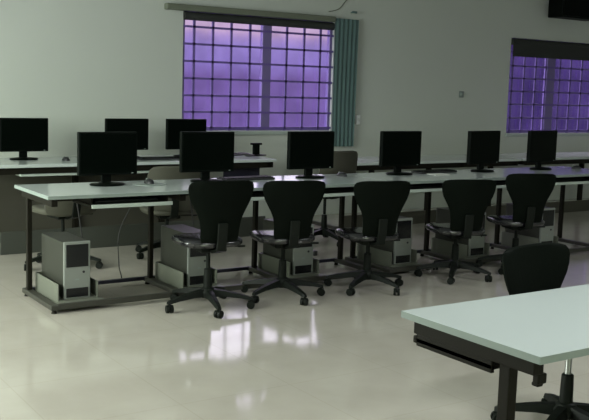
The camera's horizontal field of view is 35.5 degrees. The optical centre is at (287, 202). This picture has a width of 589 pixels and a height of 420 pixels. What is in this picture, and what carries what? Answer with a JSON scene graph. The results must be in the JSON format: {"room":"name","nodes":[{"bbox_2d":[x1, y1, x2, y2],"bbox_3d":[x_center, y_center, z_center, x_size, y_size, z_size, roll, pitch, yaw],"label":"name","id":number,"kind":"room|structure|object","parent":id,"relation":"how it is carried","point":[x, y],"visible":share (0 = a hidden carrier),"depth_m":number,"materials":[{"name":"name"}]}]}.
{"room":"computer lab","nodes":[
{"label":"computer lab","id":0,"kind":"room"},
{"bbox_2d":[0,198,588,419],"bbox_3d":[2.663,0.913,5.521,12.900,0.120,11.500,-3,9,-33],"label":"floor","id":1,"kind":"structure","parent":0,"point":[336,356],"depth_m":5.05,"materials":[{"name":"tile"}]},
{"bbox_2d":[24,201,102,270],"bbox_3d":[-1.771,0.182,7.159,0.587,0.658,0.600,-5,10,-41],"label":"office chair","id":2,"kind":"object","parent":1,"relation":"on","point":[67,210],"visible":0.41,"depth_m":7.00,"materials":[{"name":"grey fabric"}]},
{"bbox_2d":[0,152,276,254],"bbox_3d":[-1.470,-0.052,8.542,2.800,0.793,0.720,-3,9,-33],"label":"computer desk","id":3,"kind":"object","parent":1,"relation":"on","point":[102,228],"depth_m":8.28,"materials":[{"name":"laminate"}]},
{"bbox_2d":[0,118,47,159],"bbox_3d":[-2.314,-0.560,8.081,0.428,0.364,0.187,-3,9,-33],"label":"monitor","id":4,"kind":"object","parent":3,"relation":"on","point":[21,135],"visible":1,"depth_m":8.06,"materials":[{"name":"black plastic"}]},
{"bbox_2d":[17,173,76,176],"bbox_3d":[-2.045,-0.253,7.888,0.580,0.016,0.320,-3,9,-33],"label":"keyboard tray","id":5,"kind":"object","parent":3,"relation":"on","point":[18,174],"depth_m":7.72,"materials":[{"name":"laminate"}]},
{"bbox_2d":[62,156,69,160],"bbox_3d":[-1.957,-0.389,8.126,0.064,0.034,0.110,-3,9,-33],"label":"computer mouse","id":6,"kind":"object","parent":3,"relation":"on","point":[64,158],"visible":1,"depth_m":8.09,"materials":[{"name":"plastic"}]},
{"bbox_2d":[105,118,148,157],"bbox_3d":[-1.504,-0.603,8.614,0.428,0.364,0.187,-3,9,-33],"label":"monitor","id":7,"kind":"object","parent":3,"relation":"on","point":[141,126],"visible":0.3,"depth_m":8.61,"materials":[{"name":"black plastic"}]},
{"bbox_2d":[137,156,178,159],"bbox_3d":[-1.179,-0.411,8.544,0.440,0.020,0.140,-3,9,-33],"label":"keyboard","id":8,"kind":"object","parent":3,"relation":"on","point":[165,157],"visible":0.95,"depth_m":8.48,"materials":[{"name":"black plastic"}]},
{"bbox_2d":[165,119,206,155],"bbox_3d":[-0.987,-0.631,8.954,0.428,0.364,0.187,-3,9,-33],"label":"monitor","id":9,"kind":"object","parent":3,"relation":"on","point":[174,127],"visible":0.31,"depth_m":8.88,"materials":[{"name":"black plastic"}]},
{"bbox_2d":[250,143,265,155],"bbox_3d":[-0.318,-0.541,9.339,0.238,0.128,0.136,-3,9,-33],"label":"stand","id":10,"kind":"object","parent":3,"relation":"on","point":[256,146],"visible":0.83,"depth_m":9.32,"materials":[{"name":"black plastic"}]},
{"bbox_2d":[135,166,199,258],"bbox_3d":[-0.999,0.063,7.776,0.595,0.785,0.596,-1,8,-23],"label":"office chair","id":11,"kind":"object","parent":1,"relation":"on","point":[178,209],"visible":0.43,"depth_m":7.59,"materials":[{"name":"plastic"}]},
{"bbox_2d":[14,174,382,313],"bbox_3d":[-0.521,0.234,6.676,2.716,0.750,0.678,-3,9,-33],"label":"computer desk","id":12,"kind":"object","parent":1,"relation":"on","point":[45,292],"visible":0.6,"depth_m":6.25,"materials":[{"name":"laminate"}]},
{"bbox_2d":[42,232,89,298],"bbox_3d":[-1.470,0.407,6.098,0.176,0.370,0.441,-3,9,-33],"label":"computer tower","id":13,"kind":"object","parent":12,"relation":"on","point":[65,255],"visible":0.94,"depth_m":5.94,"materials":[{"name":"silver metal"}]},
{"bbox_2d":[66,287,87,297],"bbox_3d":[-1.355,0.579,5.936,0.148,0.060,0.006,-3,9,-33],"label":"vent","id":14,"kind":"object","parent":13,"relation":"attached to","point":[71,292],"depth_m":5.93,"materials":[{"name":"black plastic"}]},
{"bbox_2d":[77,203,82,237],"bbox_3d":[-1.535,0.206,6.388,0.053,0.585,0.268,6,9,33],"label":"cable","id":15,"kind":"object","parent":13,"relation":"attached to","point":[77,203],"visible":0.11,"depth_m":6.46,"materials":[{"name":"plastic"}]},
{"bbox_2d":[35,271,103,303],"bbox_3d":[-1.450,0.561,6.084,0.310,0.135,0.513,-3,9,-33],"label":"tray","id":16,"kind":"object","parent":12,"relation":"on","point":[45,288],"depth_m":5.98,"materials":[{"name":"grey metal"}]},
{"bbox_2d":[77,132,136,186],"bbox_3d":[-1.229,-0.300,6.288,0.428,0.364,0.187,-3,9,-34],"label":"monitor","id":17,"kind":"object","parent":12,"relation":"on","point":[105,154],"visible":1,"depth_m":6.26,"materials":[{"name":"black plastic"}]},
{"bbox_2d":[72,195,172,208],"bbox_3d":[-1.086,-0.026,6.065,0.560,0.068,0.352,-3,9,-33],"label":"keyboard tray","id":18,"kind":"object","parent":12,"relation":"on","point":[162,199],"depth_m":5.91,"materials":[{"name":"laminate"}]},
{"bbox_2d":[118,207,131,277],"bbox_3d":[-1.258,0.240,6.672,0.436,0.709,0.059,-2,8,-30],"label":"cable","id":19,"kind":"object","parent":12,"relation":"hanging from","point":[130,207],"visible":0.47,"depth_m":6.68,"materials":[{"name":"rubber"}]},
{"bbox_2d":[92,196,157,202],"bbox_3d":[-1.084,-0.024,6.062,0.440,0.020,0.140,-3,9,-33],"label":"keyboard","id":20,"kind":"object","parent":12,"relation":"on","point":[130,198],"visible":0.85,"depth_m":6.01,"materials":[{"name":"black plastic"}]},
{"bbox_2d":[133,182,165,185],"bbox_3d":[-0.966,-0.129,6.439,0.236,0.003,0.224,-3,9,-33],"label":"mouse pad","id":21,"kind":"object","parent":12,"relation":"on","point":[137,183],"visible":0.9,"depth_m":6.41,"materials":[{"name":"plastic"}]},
{"bbox_2d":[144,178,153,183],"bbox_3d":[-0.974,-0.152,6.467,0.064,0.034,0.110,-3,9,-33],"label":"computer mouse","id":22,"kind":"object","parent":21,"relation":"on","point":[148,180],"visible":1,"depth_m":6.43,"materials":[{"name":"plastic"}]},
{"bbox_2d":[161,224,205,285],"bbox_3d":[-0.731,0.368,6.583,0.176,0.370,0.441,-3,9,-33],"label":"computer tower","id":23,"kind":"object","parent":12,"relation":"on","point":[189,261],"visible":0.49,"depth_m":6.45,"materials":[{"name":"silver metal"}]},
{"bbox_2d":[190,201,193,227],"bbox_3d":[-0.796,0.167,6.874,0.053,0.585,0.268,6,9,33],"label":"cable","id":24,"kind":"object","parent":23,"relation":"attached to","point":[190,201],"visible":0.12,"depth_m":6.95,"materials":[{"name":"plastic"}]},
{"bbox_2d":[190,275,203,284],"bbox_3d":[-0.616,0.540,6.422,0.148,0.060,0.006,-3,9,-33],"label":"vent","id":25,"kind":"object","parent":23,"relation":"attached to","point":[194,279],"depth_m":6.41,"materials":[{"name":"black plastic"}]},
{"bbox_2d":[155,261,221,288],"bbox_3d":[-0.712,0.521,6.569,0.310,0.135,0.513,-3,9,-33],"label":"tray","id":26,"kind":"object","parent":12,"relation":"on","point":[169,276],"depth_m":6.50,"materials":[{"name":"grey metal"}]},
{"bbox_2d":[179,131,234,181],"bbox_3d":[-0.587,-0.335,6.710,0.428,0.364,0.187,-3,8,-31],"label":"monitor","id":27,"kind":"object","parent":12,"relation":"on","point":[204,152],"visible":0.88,"depth_m":6.68,"materials":[{"name":"black plastic"}]},
{"bbox_2d":[217,175,274,179],"bbox_3d":[-0.312,-0.184,6.952,0.440,0.020,0.140,-4,9,-37],"label":"keyboard","id":28,"kind":"object","parent":12,"relation":"on","point":[258,177],"visible":0.97,"depth_m":6.92,"materials":[{"name":"black plastic"}]},
{"bbox_2d":[252,191,262,195],"bbox_3d":[-0.349,-0.063,6.545,0.440,0.020,0.140,-3,9,-33],"label":"keyboard","id":29,"kind":"object","parent":12,"relation":"on","point":[255,193],"visible":0.15,"depth_m":6.57,"materials":[{"name":"black plastic"}]},
{"bbox_2d":[250,195,264,200],"bbox_3d":[-0.352,-0.066,6.548,0.560,0.068,0.352,-3,9,-33],"label":"keyboard tray","id":30,"kind":"object","parent":12,"relation":"on","point":[259,197],"depth_m":6.44,"materials":[{"name":"laminate"}]},
{"bbox_2d":[263,218,313,274],"bbox_3d":[0.003,0.329,7.066,0.176,0.370,0.441,-3,9,-33],"label":"computer tower","id":31,"kind":"object","parent":12,"relation":"on","point":[300,259],"visible":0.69,"depth_m":6.91,"materials":[{"name":"silver metal"}]},
{"bbox_2d":[295,265,311,273],"bbox_3d":[0.119,0.501,6.904,0.148,0.060,0.006,-3,9,-33],"label":"vent","id":32,"kind":"object","parent":31,"relation":"attached to","point":[299,269],"depth_m":6.90,"materials":[{"name":"black plastic"}]},
{"bbox_2d":[258,252,323,277],"bbox_3d":[0.023,0.482,7.052,0.310,0.135,0.513,-3,9,-33],"label":"tray","id":33,"kind":"object","parent":12,"relation":"on","point":[269,264],"depth_m":6.99,"materials":[{"name":"grey metal"}]},
{"bbox_2d":[287,131,334,178],"bbox_3d":[0.182,-0.376,7.215,0.428,0.364,0.187,-3,9,-33],"label":"monitor","id":34,"kind":"object","parent":12,"relation":"on","point":[308,151],"visible":1,"depth_m":7.18,"materials":[{"name":"black plastic"}]},
{"bbox_2d":[323,191,353,196],"bbox_3d":[0.383,-0.105,7.031,0.560,0.068,0.352,-3,9,-33],"label":"keyboard tray","id":35,"kind":"object","parent":12,"relation":"on","point":[343,193],"depth_m":6.85,"materials":[{"name":"laminate"}]},
{"bbox_2d":[325,187,353,191],"bbox_3d":[0.385,-0.102,7.028,0.440,0.020,0.140,-3,9,-33],"label":"keyboard","id":36,"kind":"object","parent":12,"relation":"on","point":[334,189],"visible":0.51,"depth_m":6.97,"materials":[{"name":"black plastic"}]},
{"bbox_2d":[337,171,346,176],"bbox_3d":[0.440,-0.231,7.444,0.064,0.034,0.110,-3,9,-33],"label":"computer mouse","id":37,"kind":"object","parent":12,"relation":"on","point":[342,174],"visible":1,"depth_m":7.41,"materials":[{"name":"plastic"}]},
{"bbox_2d":[165,180,254,318],"bbox_3d":[-0.515,0.264,5.976,0.593,0.866,0.599,-2,8,-27],"label":"office chair","id":38,"kind":"object","parent":1,"relation":"on","point":[220,206],"visible":1,"depth_m":5.79,"materials":[{"name":"black plastic"}]},
{"bbox_2d":[241,180,325,305],"bbox_3d":[-0.008,0.242,6.372,0.584,0.841,0.607,-1,8,-19],"label":"office chair","id":39,"kind":"object","parent":1,"relation":"on","point":[293,205],"visible":0.99,"depth_m":6.16,"materials":[{"name":"fabric"}]},
{"bbox_2d":[314,151,357,246],"bbox_3d":[0.352,-0.060,8.666,0.592,0.885,0.602,-4,9,-39],"label":"office chair","id":40,"kind":"object","parent":1,"relation":"on","point":[344,161],"visible":0.38,"depth_m":8.52,"materials":[{"name":"fabric"}]},
{"bbox_2d":[324,181,410,295],"bbox_3d":[0.605,0.224,6.738,0.585,0.821,0.605,-1,8,-20],"label":"office chair","id":41,"kind":"object","parent":1,"relation":"on","point":[380,203],"visible":1,"depth_m":6.51,"materials":[{"name":"fabric"}]},
{"bbox_2d":[312,154,520,228],"bbox_3d":[1.429,-0.158,10.466,2.720,0.690,0.700,-3,9,-33],"label":"computer desk","id":42,"kind":"object","parent":1,"relation":"on","point":[371,163],"visible":0.34,"depth_m":10.21,"materials":[{"name":"laminate"}]},
{"bbox_2d":[414,179,495,284],"bbox_3d":[1.313,0.191,7.242,0.599,0.801,0.598,0,7,-13],"label":"office chair","id":43,"kind":"object","parent":1,"relation":"on","point":[467,201],"visible":1,"depth_m":7.01,"materials":[{"name":"fabric"}]},
{"bbox_2d":[345,166,588,272],"bbox_3d":[1.770,0.111,8.182,2.754,0.750,0.678,-3,9,-33],"label":"computer desk","id":44,"kind":"object","parent":1,"relation":"on","point":[442,249],"visible":0.48,"depth_m":7.99,"materials":[{"name":"laminate"}]},
{"bbox_2d":[362,216,412,263],"bbox_3d":[0.817,0.285,7.601,0.176,0.370,0.441,-3,9,-33],"label":"computer tower","id":45,"kind":"object","parent":44,"relation":"on","point":[401,250],"visible":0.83,"depth_m":7.42,"materials":[{"name":"silver metal"}]},
{"bbox_2d":[396,255,409,262],"bbox_3d":[0.933,0.457,7.439,0.148,0.060,0.006,-3,9,-33],"label":"vent","id":46,"kind":"object","parent":45,"relation":"attached to","point":[399,258],"depth_m":7.44,"materials":[{"name":"black plastic"}]},
{"bbox_2d":[357,244,421,267],"bbox_3d":[0.837,0.439,7.587,0.310,0.135,0.513,-3,9,-33],"label":"tray","id":47,"kind":"object","parent":44,"relation":"on","point":[380,257],"depth_m":7.49,"materials":[{"name":"grey metal"}]},
{"bbox_2d":[379,131,421,175],"bbox_3d":[0.946,-0.417,7.717,0.428,0.364,0.187,-3,9,-33],"label":"monitor","id":48,"kind":"object","parent":44,"relation":"on","point":[397,149],"visible":1,"depth_m":7.68,"materials":[{"name":"black plastic"}]},
{"bbox_2d":[410,187,441,192],"bbox_3d":[1.114,-0.144,7.511,0.580,0.068,0.352,-3,9,-33],"label":"keyboard tray","id":49,"kind":"object","parent":44,"relation":"on","point":[428,189],"depth_m":7.33,"materials":[{"name":"laminate"}]},
{"bbox_2d":[411,183,442,187],"bbox_3d":[1.103,-0.140,7.500,0.440,0.020,0.140,-3,9,-33],"label":"keyboard","id":50,"kind":"object","parent":44,"relation":"on","point":[424,185],"visible":0.76,"depth_m":7.46,"materials":[{"name":"black plastic"}]},
{"bbox_2d":[411,169,456,173],"bbox_3d":[1.280,-0.272,8.021,0.440,0.020,0.140,-4,9,-39],"label":"keyboard","id":51,"kind":"object","parent":44,"relation":"on","point":[432,170],"visible":1,"depth_m":7.97,"materials":[{"name":"black plastic"}]},
{"bbox_2d":[427,173,449,174],"bbox_3d":[1.284,-0.240,7.835,0.160,0.006,0.120,-3,9,-33],"label":"paper sheet","id":52,"kind":"object","parent":44,"relation":"on","point":[427,173],"visible":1,"depth_m":7.82,"materials":[{"name":"white paper"}]},
{"bbox_2d":[435,207,485,255],"bbox_3d":[1.510,0.248,8.056,0.176,0.370,0.441,-3,9,-33],"label":"computer tower","id":53,"kind":"object","parent":44,"relation":"on","point":[475,244],"visible":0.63,"depth_m":7.92,"materials":[{"name":"silver metal"}]},
{"bbox_2d":[471,248,482,254],"bbox_3d":[1.626,0.420,7.895,0.148,0.060,0.006,-3,9,-33],"label":"vent","id":54,"kind":"object","parent":53,"relation":"attached to","point":[474,251],"depth_m":7.89,"materials":[{"name":"black plastic"}]},
{"bbox_2d":[431,237,489,259],"bbox_3d":[1.530,0.402,8.043,0.310,0.135,0.513,-3,9,-33],"label":"tray","id":55,"kind":"object","parent":44,"relation":"on","point":[440,246],"depth_m":7.99,"materials":[{"name":"grey metal"}]},
{"bbox_2d":[466,131,500,171],"bbox_3d":[1.755,-0.460,8.249,0.428,0.364,0.187,-4,9,-40],"label":"monitor","id":56,"kind":"object","parent":44,"relation":"on","point":[483,147],"visible":1,"depth_m":8.21,"materials":[{"name":"black plastic"}]},
{"bbox_2d":[494,180,505,183],"bbox_3d":[1.813,-0.178,7.966,0.440,0.020,0.140,-3,9,-33],"label":"keyboard","id":57,"kind":"object","parent":44,"relation":"on","point":[497,181],"visible":0.24,"depth_m":7.92,"materials":[{"name":"black plastic"}]},
{"bbox_2d":[496,184,505,187],"bbox_3d":[1.815,-0.181,7.972,0.620,0.068,0.352,-3,9,-33],"label":"keyboard tray","id":58,"kind":"object","parent":44,"relation":"on","point":[497,185],"depth_m":7.77,"materials":[{"name":"laminate"}]},
{"bbox_2d":[501,231,557,246],"bbox_3d":[2.265,0.362,8.525,0.310,0.135,0.513,-3,9,-33],"label":"tray","id":59,"kind":"object","parent":44,"relation":"on","point":[506,238],"depth_m":8.47,"materials":[{"name":"grey metal"}]},
{"bbox_2d":[505,203,554,242],"bbox_3d":[2.245,0.209,8.539,0.176,0.370,0.441,-3,9,-33],"label":"computer tower","id":60,"kind":"object","parent":44,"relation":"on","point":[545,235],"visible":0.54,"depth_m":8.38,"materials":[{"name":"silver metal"}]},
{"bbox_2d":[526,130,557,169],"bbox_3d":[2.394,-0.494,8.669,0.428,0.364,0.187,-4,9,-40],"label":"monitor","id":61,"kind":"object","parent":44,"relation":"on","point":[541,145],"visible":1,"depth_m":8.63,"materials":[{"name":"black plastic"}]},
{"bbox_2d":[556,177,585,180],"bbox_3d":[2.539,-0.217,8.443,0.440,0.020,0.140,-3,9,-33],"label":"keyboard","id":62,"kind":"object","parent":44,"relation":"on","point":[560,178],"visible":0.7,"depth_m":8.41,"materials":[{"name":"black plastic"}]},
{"bbox_2d":[555,176,588,184],"bbox_3d":[2.545,-0.220,8.452,0.630,0.068,0.352,-3,9,-33],"label":"keyboard tray","id":63,"kind":"object","parent":44,"relation":"on","point":[586,181],"depth_m":8.29,"materials":[{"name":"laminate"}]},
{"bbox_2d":[571,165,580,168],"bbox_3d":[2.782,-0.341,8.865,0.064,0.034,0.110,-3,9,-33],"label":"computer mouse","id":64,"kind":"object","parent":44,"relation":"on","point":[575,166],"visible":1,"depth_m":8.84,"materials":[{"name":"plastic"}]},
{"bbox_2d":[401,284,588,419],"bbox_3d":[1.670,0.695,3.546,2.764,0.750,0.582,-3,9,-33],"label":"computer desk","id":65,"kind":"object","parent":1,"relation":"on","point":[524,332],"visible":1,"depth_m":2.82,"materials":[{"name":"laminate"}]},
{"bbox_2d":[413,334,499,372],"bbox_3d":[0.783,0.425,3.055,0.655,0.097,0.352,-3,9,-33],"label":"keyboard tray","id":66,"kind":"object","parent":65,"relation":"on","point":[481,363],"depth_m":2.86,"materials":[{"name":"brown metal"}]},
{"bbox_2d":[476,173,555,274],"bbox_3d":[1.912,0.146,7.640,0.589,0.826,0.603,0,7,-13],"label":"office chair","id":67,"kind":"object","parent":1,"relation":"on","point":[529,194],"visible":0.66,"depth_m":7.39,"materials":[{"name":"fabric"}]},
{"bbox_2d":[487,152,588,212],"bbox_3d":[3.716,-0.280,11.969,2.720,0.690,0.700,-3,9,-33],"label":"computer desk","id":68,"kind":"object","parent":1,"relation":"on","point":[580,158],"visible":0.41,"depth_m":11.50,"materials":[{"name":"laminate"}]},
{"bbox_2d":[490,243,588,419],"bbox_3d":[1.226,0.612,3.939,0.595,0.791,0.591,-4,9,-39],"label":"office chair","id":69,"kind":"object","parent":1,"relation":"on","point":[535,267],"visible":0.52,"depth_m":4.03,"materials":[{"name":"fabric"}]},
{"bbox_2d":[0,0,588,217],"bbox_3d":[-0.367,-1.361,9.948,12.500,3.100,0.100,-3,9,-33],"label":"wall","id":70,"kind":"structure","parent":0,"point":[76,65],"depth_m":10.30,"materials":[{"name":"paint"}]},
{"bbox_2d":[164,3,335,21],"bbox_3d":[-0.346,-2.006,9.754,2.080,0.060,0.082,-3,9,-33],"label":"rail","id":71,"kind":"object","parent":70,"relation":"attached to","point":[169,6],"visible":1,"depth_m":9.66,"materials":[{"name":"grey metal"}]},
{"bbox_2d":[332,18,358,146],"bbox_3d":[0.654,-1.359,10.495,0.335,1.440,0.017,-3,9,-33],"label":"curtain","id":72,"kind":"object","parent":71,"relation":"hanging from","point":[346,30],"visible":0.99,"depth_m":10.49,"materials":[{"name":"teal fabric"}]},
{"bbox_2d":[182,11,333,134],"bbox_3d":[-0.296,-1.369,9.966,1.940,1.265,0.112,-3,9,-33],"label":"window","id":73,"kind":"structure","parent":70,"relation":"in","point":[265,47],"depth_m":9.99,"materials":[{"name":"glass"},{"name":"aluminium"},{"name":"paint"}]},
{"bbox_2d":[183,11,334,29],"bbox_3d":[-0.271,-1.944,9.881,1.880,0.084,0.084,-3,9,-33],"label":"rolled blind","id":74,"kind":"object","parent":73,"relation":"attached to","point":[197,16],"visible":1,"depth_m":9.81,"materials":[{"name":"black fabric"}]},
{"bbox_2d":[355,115,359,123],"bbox_3d":[0.822,-0.964,10.717,0.055,0.110,0.032,-3,9,-33],"label":"light switch","id":75,"kind":"object","parent":70,"relation":"attached to","point":[357,116],"visible":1,"depth_m":10.70,"materials":[{"name":"white plastic"}]},
{"bbox_2d":[459,91,463,97],"bbox_3d":[2.194,-1.359,11.573,0.080,0.080,0.030,-3,9,-33],"label":"wall socket","id":76,"kind":"object","parent":70,"relation":"attached to","point":[461,93],"visible":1,"depth_m":11.57,"materials":[{"name":"plastic"}]},
{"bbox_2d":[505,38,588,136],"bbox_3d":[3.669,-1.551,12.576,1.940,1.285,0.112,-3,9,-33],"label":"window","id":77,"kind":"structure","parent":70,"relation":"in","point":[549,67],"depth_m":12.49,"materials":[{"name":"glass"},{"name":"aluminium"},{"name":"fabric"}]},
{"bbox_2d":[511,38,588,60],"bbox_3d":[3.692,-2.063,12.499,1.880,0.232,0.084,-3,9,-33],"label":"rolled blind","id":78,"kind":"object","parent":77,"relation":"attached to","point":[521,47],"visible":1,"depth_m":12.34,"materials":[{"name":"black fabric"}]},
{"bbox_2d":[548,0,588,20],"bbox_3d":[3.826,-2.613,12.304,0.760,0.320,0.312,-3,9,-33],"label":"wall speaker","id":79,"kind":"object","parent":70,"relation":"attached to","point":[578,10],"visible":1,"depth_m":12.11,"materials":[{"name":"black plastic"}]},
{"bbox_2d":[564,0,588,17],"bbox_3d":[3.909,-2.595,12.181,0.720,0.280,0.012,-3,9,-33],"label":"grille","id":80,"kind":"object","parent":79,"relation":"attached to","point":[572,8],"depth_m":12.11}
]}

